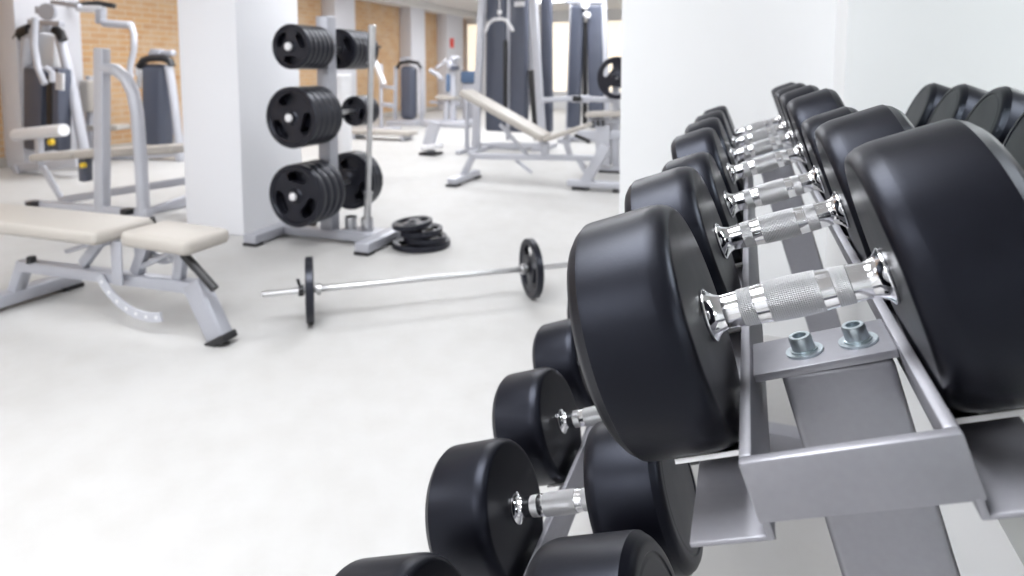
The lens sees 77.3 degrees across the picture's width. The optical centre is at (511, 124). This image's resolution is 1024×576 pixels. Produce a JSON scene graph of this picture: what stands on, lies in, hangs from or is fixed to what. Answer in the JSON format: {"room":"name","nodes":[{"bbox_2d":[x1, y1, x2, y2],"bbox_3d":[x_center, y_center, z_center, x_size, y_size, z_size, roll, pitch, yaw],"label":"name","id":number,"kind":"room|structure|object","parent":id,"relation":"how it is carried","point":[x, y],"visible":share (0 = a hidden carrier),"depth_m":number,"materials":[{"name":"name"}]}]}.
{"room":"gym","nodes":[
{"label":"gym","id":0,"kind":"room"},
{"bbox_2d":[0,0,464,157],"bbox_3d":[-5.108,-1.097,9.575,0.200,2.780,21.000,2,5,20],"label":"wall","id":1,"kind":"structure","parent":0,"point":[155,21],"depth_m":9.42,"materials":[{"name":"brick"}]},
{"bbox_2d":[0,0,85,166],"bbox_3d":[-5.566,-0.924,7.568,0.320,2.780,0.755,2,5,20],"label":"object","id":2,"kind":"structure","parent":1,"relation":"attached to","point":[14,14],"depth_m":7.28,"materials":[{"name":"paint"}]},
{"bbox_2d":[0,106,437,167],"bbox_3d":[-5.002,0.236,9.651,0.025,0.110,21.000,2,5,20],"label":"baseboard","id":3,"kind":"structure","parent":1,"relation":"attached to","point":[3,161],"depth_m":8.87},
{"bbox_2d":[321,0,356,95],"bbox_3d":[-3.533,-1.403,13.119,0.320,2.780,0.702,2,5,20],"label":"trim","id":4,"kind":"structure","parent":1,"relation":"attached to","point":[343,11],"depth_m":12.96,"materials":[{"name":"paint"}]},
{"bbox_2d":[399,7,425,113],"bbox_3d":[-2.477,-1.652,16.003,0.320,2.780,0.732,2,5,20],"label":"trim","id":5,"kind":"structure","parent":1,"relation":"attached to","point":[411,20],"depth_m":15.74,"materials":[{"name":"paint"}]},
{"bbox_2d":[360,0,476,18],"bbox_3d":[-4.802,-2.393,9.351,0.450,0.160,21.000,2,5,20],"label":"trim","id":6,"kind":"structure","parent":1,"relation":"attached to","point":[428,7],"depth_m":16.11,"materials":[{"name":"paint"}]},
{"bbox_2d":[437,14,463,109],"bbox_3d":[-1.727,-1.829,18.051,0.320,2.780,1.064,2,5,20],"label":"trim","id":7,"kind":"structure","parent":1,"relation":"attached to","point":[449,26],"depth_m":17.63,"materials":[{"name":"paint"}]},
{"bbox_2d":[450,38,453,47],"bbox_3d":[-1.661,-2.257,17.712,0.010,0.260,0.240,2,5,20],"label":"wall sign","id":8,"kind":"object","parent":1,"relation":"attached to","point":[451,39],"visible":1,"depth_m":17.70,"materials":[{"name":"red plastic"}]},
{"bbox_2d":[177,0,301,235],"bbox_3d":[-1.937,-0.666,4.573,0.501,2.780,0.620,2,5,20],"label":"wall column","id":9,"kind":"structure","parent":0,"point":[230,72],"depth_m":4.35,"materials":[{"name":"paint"}]},
{"bbox_2d":[0,108,841,575],"bbox_3d":[-1.103,0.463,8.243,8.725,0.100,21.400,2,5,20],"label":"floor","id":10,"kind":"structure","parent":0,"point":[288,445],"depth_m":2.31,"materials":[{"name":"concrete"}]},
{"bbox_2d":[9,0,92,173],"bbox_3d":[-5.114,-0.350,7.016,1.488,2.027,0.615,2,5,20],"label":"machine","id":11,"kind":"object","parent":10,"relation":"on","point":[51,95],"visible":0.89,"depth_m":7.09,"materials":[{"name":"silver metal"}]},
{"bbox_2d":[24,48,185,216],"bbox_3d":[-3.163,0.048,5.039,1.608,1.268,0.887,2,5,20],"label":"exercise machine","id":12,"kind":"object","parent":10,"relation":"on","point":[102,152],"visible":0.8,"depth_m":4.57,"materials":[{"name":"silver metal"}]},
{"bbox_2d":[0,203,237,346],"bbox_3d":[-2.001,0.654,2.899,1.830,0.482,0.610,2,5,20],"label":"bench","id":13,"kind":"object","parent":10,"relation":"on","point":[94,231],"visible":0.98,"depth_m":2.72,"materials":[{"name":"white leather"}]},
{"bbox_2d":[72,0,183,161],"bbox_3d":[-4.780,-0.521,7.883,1.560,2.032,0.655,2,5,20],"label":"machine","id":14,"kind":"object","parent":10,"relation":"on","point":[160,101],"visible":0.73,"depth_m":7.84,"materials":[{"name":"grey metal"}]},
{"bbox_2d":[243,16,399,255],"bbox_3d":[-1.157,0.024,4.258,0.884,1.460,0.946,2,5,20],"label":"plate rack","id":15,"kind":"object","parent":10,"relation":"on","point":[367,238],"visible":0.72,"depth_m":4.15,"materials":[{"name":"grey metal"}]},
{"bbox_2d":[272,24,312,68],"bbox_3d":[-1.316,-0.467,3.836,0.270,0.270,0.043,2,5,20],"label":"weight plate","id":16,"kind":"object","parent":15,"relation":"on","point":[303,55],"visible":0.96,"depth_m":3.81,"materials":[{"name":"black rubber"}]},
{"bbox_2d":[266,87,320,148],"bbox_3d":[-1.320,-0.042,3.863,0.372,0.372,0.053,2,5,20],"label":"weight plate","id":17,"kind":"object","parent":15,"relation":"on","point":[306,103],"visible":0.96,"depth_m":3.84,"materials":[{"name":"black rubber"}]},
{"bbox_2d":[269,163,326,227],"bbox_3d":[-1.313,0.434,3.923,0.390,0.390,0.063,2,5,20],"label":"weight plate","id":18,"kind":"object","parent":15,"relation":"on","point":[314,187],"visible":0.98,"depth_m":3.90,"materials":[{"name":"black rubber"}]},
{"bbox_2d":[280,24,317,68],"bbox_3d":[-1.301,-0.470,3.877,0.270,0.270,0.043,2,5,20],"label":"weight plate","id":19,"kind":"object","parent":15,"relation":"on","point":[293,59],"visible":0.21,"depth_m":3.84,"materials":[{"name":"black rubber"}]},
{"bbox_2d":[278,86,326,146],"bbox_3d":[-1.301,-0.047,3.914,0.372,0.372,0.053,2,5,20],"label":"weight plate","id":20,"kind":"object","parent":15,"relation":"on","point":[289,99],"visible":0.23,"depth_m":3.87,"materials":[{"name":"black rubber"}]},
{"bbox_2d":[288,25,321,68],"bbox_3d":[-1.286,-0.474,3.918,0.270,0.270,0.043,2,5,20],"label":"weight plate","id":21,"kind":"object","parent":15,"relation":"on","point":[319,43],"visible":0.16,"depth_m":3.88,"materials":[{"name":"black rubber"}]},
{"bbox_2d":[280,162,332,223],"bbox_3d":[-1.291,0.429,3.983,0.390,0.390,0.063,2,5,20],"label":"weight plate","id":22,"kind":"object","parent":15,"relation":"on","point":[299,176],"visible":0.24,"depth_m":3.94,"materials":[{"name":"black rubber"}]},
{"bbox_2d":[284,86,331,145],"bbox_3d":[-1.283,-0.051,3.964,0.372,0.372,0.053,2,5,20],"label":"weight plate","id":23,"kind":"object","parent":15,"relation":"on","point":[321,95],"visible":0.16,"depth_m":3.91,"materials":[{"name":"black rubber"}]},
{"bbox_2d":[292,161,339,220],"bbox_3d":[-1.269,0.424,4.043,0.390,0.390,0.063,2,5,20],"label":"weight plate","id":24,"kind":"object","parent":15,"relation":"on","point":[335,186],"visible":0.21,"depth_m":3.98,"materials":[{"name":"black rubber"}]},
{"bbox_2d":[307,25,326,68],"bbox_3d":[-1.271,-0.477,3.960,0.270,0.270,0.043,2,5,20],"label":"weight plate","id":25,"kind":"object","parent":15,"relation":"on","point":[322,38],"visible":0.16,"depth_m":3.92,"materials":[{"name":"black rubber"}]},
{"bbox_2d":[313,26,330,68],"bbox_3d":[-1.256,-0.481,4.001,0.270,0.270,0.043,2,5,20],"label":"weight plate","id":26,"kind":"object","parent":15,"relation":"on","point":[328,45],"visible":0.13,"depth_m":3.96,"materials":[{"name":"black rubber"}]},
{"bbox_2d":[310,86,336,144],"bbox_3d":[-1.264,-0.056,4.015,0.372,0.372,0.053,2,5,20],"label":"weight plate","id":27,"kind":"object","parent":15,"relation":"on","point":[329,98],"visible":0.16,"depth_m":3.96,"materials":[{"name":"black rubber"}]},
{"bbox_2d":[316,26,334,68],"bbox_3d":[-1.241,-0.484,4.042,0.270,0.270,0.043,2,5,20],"label":"weight plate","id":28,"kind":"object","parent":15,"relation":"on","point":[331,39],"visible":0.13,"depth_m":4.00,"materials":[{"name":"black rubber"}]},
{"bbox_2d":[309,159,345,218],"bbox_3d":[-1.247,0.419,4.103,0.390,0.390,0.063,2,5,20],"label":"weight plate","id":29,"kind":"object","parent":15,"relation":"on","point":[329,165],"visible":0.12,"depth_m":4.04,"materials":[{"name":"black rubber"}]},
{"bbox_2d":[316,86,342,143],"bbox_3d":[-1.246,-0.060,4.065,0.372,0.372,0.053,2,5,20],"label":"weight plate","id":30,"kind":"object","parent":15,"relation":"on","point":[335,99],"visible":0.17,"depth_m":4.00,"materials":[{"name":"black rubber"}]},
{"bbox_2d":[336,29,358,68],"bbox_3d":[-1.149,-0.506,4.292,0.270,0.270,0.047,2,5,20],"label":"weight plate","id":31,"kind":"object","parent":15,"relation":"on","point":[350,57],"visible":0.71,"depth_m":4.26,"materials":[{"name":"black rubber"}]},
{"bbox_2d":[336,29,362,68],"bbox_3d":[-1.133,-0.510,4.337,0.270,0.270,0.047,2,5,20],"label":"weight plate","id":32,"kind":"object","parent":15,"relation":"on","point":[342,61],"visible":0.25,"depth_m":4.30,"materials":[{"name":"black metal"}]},
{"bbox_2d":[345,215,356,229],"bbox_3d":[-1.075,0.654,4.275,0.080,0.085,0.080,2,5,20],"label":"cup","id":33,"kind":"object","parent":15,"relation":"on","point":[350,220],"depth_m":4.24,"materials":[{"name":"metal"}]},
{"bbox_2d":[336,30,366,68],"bbox_3d":[-1.116,-0.514,4.382,0.270,0.270,0.047,2,5,20],"label":"weight plate","id":34,"kind":"object","parent":15,"relation":"on","point":[358,33],"visible":0.15,"depth_m":4.34,"materials":[{"name":"black metal"}]},
{"bbox_2d":[341,96,366,125],"bbox_3d":[-1.097,-0.095,4.472,0.210,0.210,0.033,2,5,20],"label":"weight plate","id":35,"kind":"object","parent":15,"relation":"on","point":[361,104],"visible":0.86,"depth_m":4.46,"materials":[{"name":"black rubber"}]},
{"bbox_2d":[338,152,375,209],"bbox_3d":[-1.123,0.390,4.442,0.400,0.400,0.041,2,5,20],"label":"weight plate","id":36,"kind":"object","parent":15,"relation":"on","point":[357,176],"visible":0.62,"depth_m":4.41,"materials":[{"name":"black rubber"}]},
{"bbox_2d":[347,96,367,125],"bbox_3d":[-1.085,-0.098,4.503,0.210,0.210,0.033,2,5,20],"label":"weight plate","id":37,"kind":"object","parent":15,"relation":"on","point":[352,102],"visible":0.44,"depth_m":4.49,"materials":[{"name":"black rubber"}]},
{"bbox_2d":[342,151,379,206],"bbox_3d":[-1.109,0.386,4.481,0.400,0.400,0.041,2,5,20],"label":"weight plate","id":38,"kind":"object","parent":15,"relation":"on","point":[349,163],"visible":0.18,"depth_m":4.44,"materials":[{"name":"black rubber"}]},
{"bbox_2d":[355,30,367,68],"bbox_3d":[-1.100,-0.518,4.427,0.270,0.270,0.047,0,5,20],"label":"weight plate","id":39,"kind":"object","parent":15,"relation":"on","point":[361,33],"visible":0.11,"depth_m":4.38,"materials":[{"name":"black metal"}]},
{"bbox_2d":[357,30,367,68],"bbox_3d":[-1.083,-0.521,4.471,0.270,0.270,0.047,2,5,20],"label":"weight plate","id":40,"kind":"object","parent":15,"relation":"on","point":[366,34],"visible":0.04,"depth_m":4.44,"materials":[{"name":"black metal"}]},
{"bbox_2d":[343,150,382,202],"bbox_3d":[-1.094,0.383,4.520,0.400,0.400,0.041,2,5,20],"label":"weight plate","id":41,"kind":"object","parent":15,"relation":"on","point":[359,194],"visible":0.12,"depth_m":4.46,"materials":[{"name":"black metal"}]},
{"bbox_2d":[341,226,386,232],"bbox_3d":[-0.976,0.704,4.243,0.350,0.008,0.180,2,5,20],"label":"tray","id":42,"kind":"object","parent":15,"relation":"on","point":[359,229],"depth_m":4.21,"materials":[{"name":"grey metal"}]},
{"bbox_2d":[361,217,372,231],"bbox_3d":[-0.957,0.658,4.232,0.080,0.085,0.080,2,5,20],"label":"cup","id":43,"kind":"object","parent":15,"relation":"on","point":[366,224],"depth_m":4.20,"materials":[{"name":"metal"}]},
{"bbox_2d":[361,95,376,124],"bbox_3d":[-1.062,-0.103,4.567,0.210,0.210,0.033,2,5,20],"label":"weight plate","id":44,"kind":"object","parent":15,"relation":"on","point":[374,104],"visible":0.09,"depth_m":4.53,"materials":[{"name":"black rubber"}]},
{"bbox_2d":[363,25,375,218],"bbox_3d":[-0.927,0.029,4.167,0.115,1.344,0.060,2,5,20],"label":"barbell","id":45,"kind":"object","parent":15,"relation":"on","point":[367,193],"visible":0.97,"depth_m":4.15,"materials":[{"name":"metal"}]},
{"bbox_2d":[363,31,378,68],"bbox_3d":[-1.067,-0.525,4.516,0.270,0.270,0.047,2,5,20],"label":"weight plate","id":46,"kind":"object","parent":15,"relation":"on","point":[376,46],"visible":0.09,"depth_m":4.47,"materials":[{"name":"black metal"}]},
{"bbox_2d":[366,95,378,121],"bbox_3d":[-1.050,-0.106,4.599,0.210,0.210,0.033,2,5,20],"label":"weight plate","id":47,"kind":"object","parent":15,"relation":"on","point":[375,101],"visible":0.13,"depth_m":4.56,"materials":[{"name":"black rubber"}]},
{"bbox_2d":[337,74,351,153],"bbox_3d":[-1.743,0.015,6.622,0.188,1.072,0.188,2,5,20],"label":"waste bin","id":48,"kind":"object","parent":10,"relation":"on","point":[343,80],"visible":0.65,"depth_m":6.55,"materials":[{"name":"white plastic"}]},
{"bbox_2d":[365,46,400,129],"bbox_3d":[-2.383,-0.663,11.713,0.556,1.546,0.600,2,5,20],"label":"machine","id":49,"kind":"object","parent":10,"relation":"on","point":[378,67],"visible":0.71,"depth_m":11.68,"materials":[{"name":"white metal"}]},
{"bbox_2d":[352,128,417,140],"bbox_3d":[-2.092,0.161,10.289,1.128,0.150,0.340,2,5,20],"label":"bench","id":50,"kind":"object","parent":10,"relation":"on","point":[405,135],"visible":0.84,"depth_m":10.15,"materials":[{"name":"beige leather"}]},
{"bbox_2d":[386,57,426,125],"bbox_3d":[-2.119,-0.693,13.083,0.731,1.373,0.650,2,5,20],"label":"machine","id":51,"kind":"object","parent":10,"relation":"on","point":[408,73],"visible":0.92,"depth_m":13.00,"materials":[{"name":"grey metal"}]},
{"bbox_2d":[261,262,567,297],"bbox_3d":[-0.361,0.703,3.004,1.522,0.082,0.056,-2,5,-17],"label":"barbell","id":52,"kind":"object","parent":10,"relation":"on","point":[523,268],"visible":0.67,"depth_m":2.95,"materials":[{"name":"metal"}]},
{"bbox_2d":[305,256,314,323],"bbox_3d":[-0.897,0.733,2.838,0.034,0.290,0.290,-2,5,-17],"label":"weight plate","id":53,"kind":"object","parent":52,"relation":"attached to","point":[309,274],"visible":1,"depth_m":2.72,"materials":[{"name":"black rubber"}]},
{"bbox_2d":[519,238,543,298],"bbox_3d":[0.094,0.706,3.146,0.034,0.290,0.290,-2,5,-17],"label":"weight plate","id":54,"kind":"object","parent":52,"relation":"attached to","point":[533,281],"visible":0.93,"depth_m":3.10,"materials":[{"name":"black rubber"}]},
{"bbox_2d":[392,235,449,253],"bbox_3d":[-0.579,0.752,4.080,0.370,0.039,0.370,0,5,-3],"label":"weight plate","id":55,"kind":"object","parent":10,"relation":"on","point":[397,241],"visible":0.46,"depth_m":3.94,"materials":[{"name":"black rubber"}]},
{"bbox_2d":[404,229,446,245],"bbox_3d":[-0.549,0.713,4.056,0.272,0.034,0.272,-3,7,-37],"label":"weight plate","id":56,"kind":"object","parent":55,"relation":"on","point":[442,238],"visible":0.54,"depth_m":3.95,"materials":[{"name":"black rubber"}]},
{"bbox_2d":[400,223,442,238],"bbox_3d":[-0.573,0.671,4.055,0.269,0.049,0.268,1,5,8],"label":"weight plate","id":57,"kind":"object","parent":56,"relation":"on","point":[427,232],"visible":0.62,"depth_m":3.97,"materials":[{"name":"black rubber"}]},
{"bbox_2d":[392,216,432,231],"bbox_3d":[-0.631,0.626,4.057,0.257,0.058,0.257,-4,7,-42],"label":"weight plate","id":58,"kind":"object","parent":57,"relation":"on","point":[412,223],"visible":1,"depth_m":4.01,"materials":[{"name":"black rubber"}]},
{"bbox_2d":[419,119,443,155],"bbox_3d":[-1.060,0.164,8.415,0.259,0.465,0.240,2,5,20],"label":"bench","id":59,"kind":"object","parent":10,"relation":"on","point":[432,129],"visible":1,"depth_m":8.37,"materials":[{"name":"silver metal"}]},
{"bbox_2d":[421,56,471,127],"bbox_3d":[-1.234,-0.664,12.681,1.000,1.382,0.600,2,5,20],"label":"machine","id":60,"kind":"object","parent":10,"relation":"on","point":[450,102],"visible":0.94,"depth_m":12.59,"materials":[{"name":"silver metal"}]},
{"bbox_2d":[461,71,474,118],"bbox_3d":[-0.889,-0.606,13.735,0.351,1.087,0.300,2,5,20],"label":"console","id":61,"kind":"object","parent":10,"relation":"on","point":[467,77],"visible":0.53,"depth_m":13.62,"materials":[{"name":"blue plastic"}]},
{"bbox_2d":[456,99,487,154],"bbox_3d":[-0.534,0.009,8.637,0.226,0.737,0.600,2,5,20],"label":"stand","id":62,"kind":"object","parent":10,"relation":"on","point":[473,149],"visible":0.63,"depth_m":8.61,"materials":[{"name":"grey metal"}]},
{"bbox_2d":[471,0,556,151],"bbox_3d":[0.019,-0.834,9.080,1.145,2.415,0.705,2,5,20],"label":"cable machine","id":63,"kind":"object","parent":10,"relation":"on","point":[519,71],"visible":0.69,"depth_m":9.04,"materials":[{"name":"silver metal"}]},
{"bbox_2d":[445,89,619,192],"bbox_3d":[0.272,0.139,6.088,1.712,0.927,0.620,2,5,20],"label":"bench","id":64,"kind":"object","parent":10,"relation":"on","point":[586,182],"visible":0.95,"depth_m":6.04,"materials":[{"name":"silver metal"}]},
{"bbox_2d":[542,64,620,173],"bbox_3d":[0.825,-0.086,7.062,1.016,1.244,0.300,2,5,20],"label":"bench","id":65,"kind":"object","parent":10,"relation":"on","point":[607,132],"visible":0.63,"depth_m":6.95,"materials":[{"name":"silver metal"}]},
{"bbox_2d":[597,57,620,98],"bbox_3d":[1.110,-0.492,6.763,0.450,0.450,0.050,3,6,34],"label":"weight plate","id":66,"kind":"object","parent":65,"relation":"on","point":[613,79],"visible":0.7,"depth_m":6.78,"materials":[{"name":"black rubber"}]},
{"bbox_2d":[558,0,609,143],"bbox_3d":[1.160,-0.792,9.764,0.784,2.281,0.600,2,5,20],"label":"machine","id":67,"kind":"object","parent":10,"relation":"on","point":[587,41],"visible":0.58,"depth_m":9.70,"materials":[{"name":"grey metal"}]},
{"bbox_2d":[523,134,1023,575],"bbox_3d":[0.385,0.547,1.370,0.760,0.907,1.900,2,5,20],"label":"dumbbell rack","id":68,"kind":"object","parent":10,"relation":"on","point":[855,458],"visible":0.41,"depth_m":0.50,"materials":[{"name":"silver metal"}]},
{"bbox_2d":[335,529,674,575],"bbox_3d":[-0.019,0.585,0.704,0.434,0.322,0.207,2,5,20],"label":"dumbbell","id":69,"kind":"object","parent":68,"relation":"on","point":[633,552],"visible":1,"depth_m":0.68,"materials":[{"name":"rubber"}]},
{"bbox_2d":[532,318,594,409],"bbox_3d":[0.251,0.520,1.443,0.408,0.314,0.208,2,5,20],"label":"dumbbell","id":70,"kind":"object","parent":68,"relation":"on","point":[554,347],"visible":0.16,"depth_m":1.41,"materials":[{"name":"rubber"}]},
{"bbox_2d":[425,421,702,575],"bbox_3d":[0.074,0.565,0.957,0.406,0.309,0.202,2,5,20],"label":"dumbbell","id":71,"kind":"object","parent":68,"relation":"on","point":[485,507],"visible":0.8,"depth_m":0.91,"materials":[{"name":"rubber"}]},
{"bbox_2d":[543,426,588,536],"bbox_3d":[0.206,0.648,1.444,0.053,0.032,1.900,2,5,20],"label":"shelf","id":72,"kind":"object","parent":68,"relation":"attached to","point":[565,527],"depth_m":1.09,"materials":[{"name":"grey metal"}]},
{"bbox_2d":[567,303,569,318],"bbox_3d":[0.341,0.501,1.687,0.388,0.304,0.204,2,5,20],"label":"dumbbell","id":73,"kind":"object","parent":68,"relation":"on","point":[568,315],"visible":0.02,"depth_m":1.69,"materials":[{"name":"rubber"}]},
{"bbox_2d":[492,367,698,485],"bbox_3d":[0.162,0.543,1.197,0.396,0.306,0.204,2,5,20],"label":"dumbbell","id":74,"kind":"object","parent":68,"relation":"on","point":[536,409],"visible":0.38,"depth_m":1.19,"materials":[{"name":"rubber"}]},
{"bbox_2d":[690,182,775,547],"bbox_3d":[0.470,0.192,1.308,0.053,0.032,1.900,2,5,20],"label":"shelf","id":75,"kind":"object","parent":68,"relation":"attached to","point":[724,512],"depth_m":0.46,"materials":[{"name":"grey metal"}]},
{"bbox_2d":[703,82,795,161],"bbox_3d":[0.767,0.008,1.992,0.335,0.282,0.202,2,5,20],"label":"dumbbell","id":76,"kind":"object","parent":68,"relation":"on","point":[778,119],"visible":0.28,"depth_m":1.97,"materials":[{"name":"metal"}]},
{"bbox_2d":[694,83,806,163],"bbox_3d":[0.671,0.029,1.731,0.344,0.287,0.204,2,5,20],"label":"dumbbell","id":77,"kind":"object","parent":68,"relation":"on","point":[782,128],"visible":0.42,"depth_m":1.71,"materials":[{"name":"metal"}]},
{"bbox_2d":[685,85,818,191],"bbox_3d":[0.578,0.051,1.476,0.347,0.288,0.204,2,5,20],"label":"dumbbell","id":78,"kind":"object","parent":68,"relation":"on","point":[767,145],"visible":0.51,"depth_m":1.46,"materials":[{"name":"rubber"}]},
{"bbox_2d":[671,88,844,223],"bbox_3d":[0.486,0.074,1.226,0.354,0.289,0.202,2,5,20],"label":"dumbbell","id":79,"kind":"object","parent":68,"relation":"on","point":[801,108],"visible":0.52,"depth_m":1.20,"materials":[{"name":"rubber"}]},
{"bbox_2d":[662,106,857,263],"bbox_3d":[0.400,0.103,0.981,0.333,0.267,0.184,2,5,20],"label":"dumbbell","id":80,"kind":"object","parent":68,"relation":"on","point":[727,205],"visible":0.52,"depth_m":0.96,"materials":[{"name":"rubber"}]},
{"bbox_2d":[624,104,914,294],"bbox_3d":[0.310,0.117,0.743,0.353,0.286,0.198,2,5,20],"label":"dumbbell","id":81,"kind":"object","parent":68,"relation":"on","point":[683,189],"visible":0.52,"depth_m":0.72,"materials":[{"name":"rubber"}]},
{"bbox_2d":[567,118,1023,461],"bbox_3d":[0.225,0.137,0.510,0.357,0.289,0.200,2,5,20],"label":"dumbbell","id":82,"kind":"object","parent":68,"relation":"on","point":[939,205],"visible":0.97,"depth_m":0.45,"materials":[{"name":"rubber"}]},
{"bbox_2d":[786,331,823,359],"bbox_3d":[0.251,0.189,0.548,0.030,0.022,0.031,2,5,20],"label":"bolt","id":83,"kind":"object","parent":68,"relation":"in","point":[801,345],"depth_m":0.54,"materials":[{"name":"metal"}]},
{"bbox_2d":[838,320,878,349],"bbox_3d":[0.289,0.175,0.533,0.030,0.022,0.031,2,5,20],"label":"bolt","id":84,"kind":"object","parent":68,"relation":"in","point":[854,335],"depth_m":0.53,"materials":[{"name":"metal"}]},
{"bbox_2d":[849,241,1023,519],"bbox_3d":[0.618,0.142,1.250,0.054,0.021,1.900,2,5,20],"label":"shelf","id":85,"kind":"object","parent":68,"relation":"attached to","point":[994,485],"depth_m":0.41,"materials":[{"name":"grey metal"}]},
{"bbox_2d":[416,0,621,12],"bbox_3d":[-1.103,-2.406,7.996,8.725,0.100,21.400,2,5,20],"label":"ceiling","id":86,"kind":"structure","parent":0,"point":[466,5],"depth_m":16.45,"materials":[{"name":"paint"}]},
{"bbox_2d":[537,0,564,2],"bbox_3d":[0.169,-2.924,14.857,1.860,0.050,1.860,2,5,20],"label":"ceiling light","id":87,"kind":"object","parent":86,"relation":"attached to","point":[539,1],"visible":0.02,"depth_m":15.44,"materials":[{"name":"white plastic"}]},
{"bbox_2d":[465,9,621,109],"bbox_3d":[2.529,-1.828,18.041,8.725,2.780,0.200,2,5,20],"label":"wall","id":88,"kind":"structure","parent":0,"point":[611,13],"depth_m":18.44,"materials":[{"name":"white paint"}]},
{"bbox_2d":[466,23,483,91],"bbox_3d":[-1.109,-2.015,19.218,0.579,2.070,0.060,2,5,20],"label":"window","id":89,"kind":"structure","parent":88,"relation":"in","point":[471,28],"depth_m":19.22,"materials":[{"name":"white glass"}]},
{"bbox_2d":[553,20,568,92],"bbox_3d":[1.327,-1.939,18.333,0.836,2.070,0.060,2,5,20],"label":"window","id":90,"kind":"structure","parent":88,"relation":"in","point":[560,27],"depth_m":18.31,"materials":[{"name":"white glass"}]},
{"bbox_2d":[607,19,621,92],"bbox_3d":[3.002,-1.886,17.724,1.235,2.070,0.060,2,5,20],"label":"window","id":91,"kind":"structure","parent":88,"relation":"in","point":[614,25],"depth_m":17.74,"materials":[{"name":"white glass"}]},
{"bbox_2d":[619,0,836,337],"bbox_3d":[0.921,-0.511,2.776,0.844,2.780,0.250,2,5,20],"label":"pillar","id":92,"kind":"structure","parent":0,"point":[681,60],"depth_m":2.69,"materials":[{"name":"white paint"}]},
{"bbox_2d":[825,0,1023,575],"bbox_3d":[2.901,-0.846,6.664,0.200,2.780,21.000,2,5,20],"label":"wall","id":93,"kind":"structure","parent":0,"point":[980,547],"depth_m":0.99,"materials":[{"name":"white paint"}]},
{"bbox_2d":[844,0,1023,565],"bbox_3d":[0.344,-0.534,-0.038,0.007,2.210,4.650,2,5,20],"label":"wall mirror","id":94,"kind":"object","parent":93,"relation":"attached to","point":[931,61],"visible":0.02,"depth_m":1.09,"materials":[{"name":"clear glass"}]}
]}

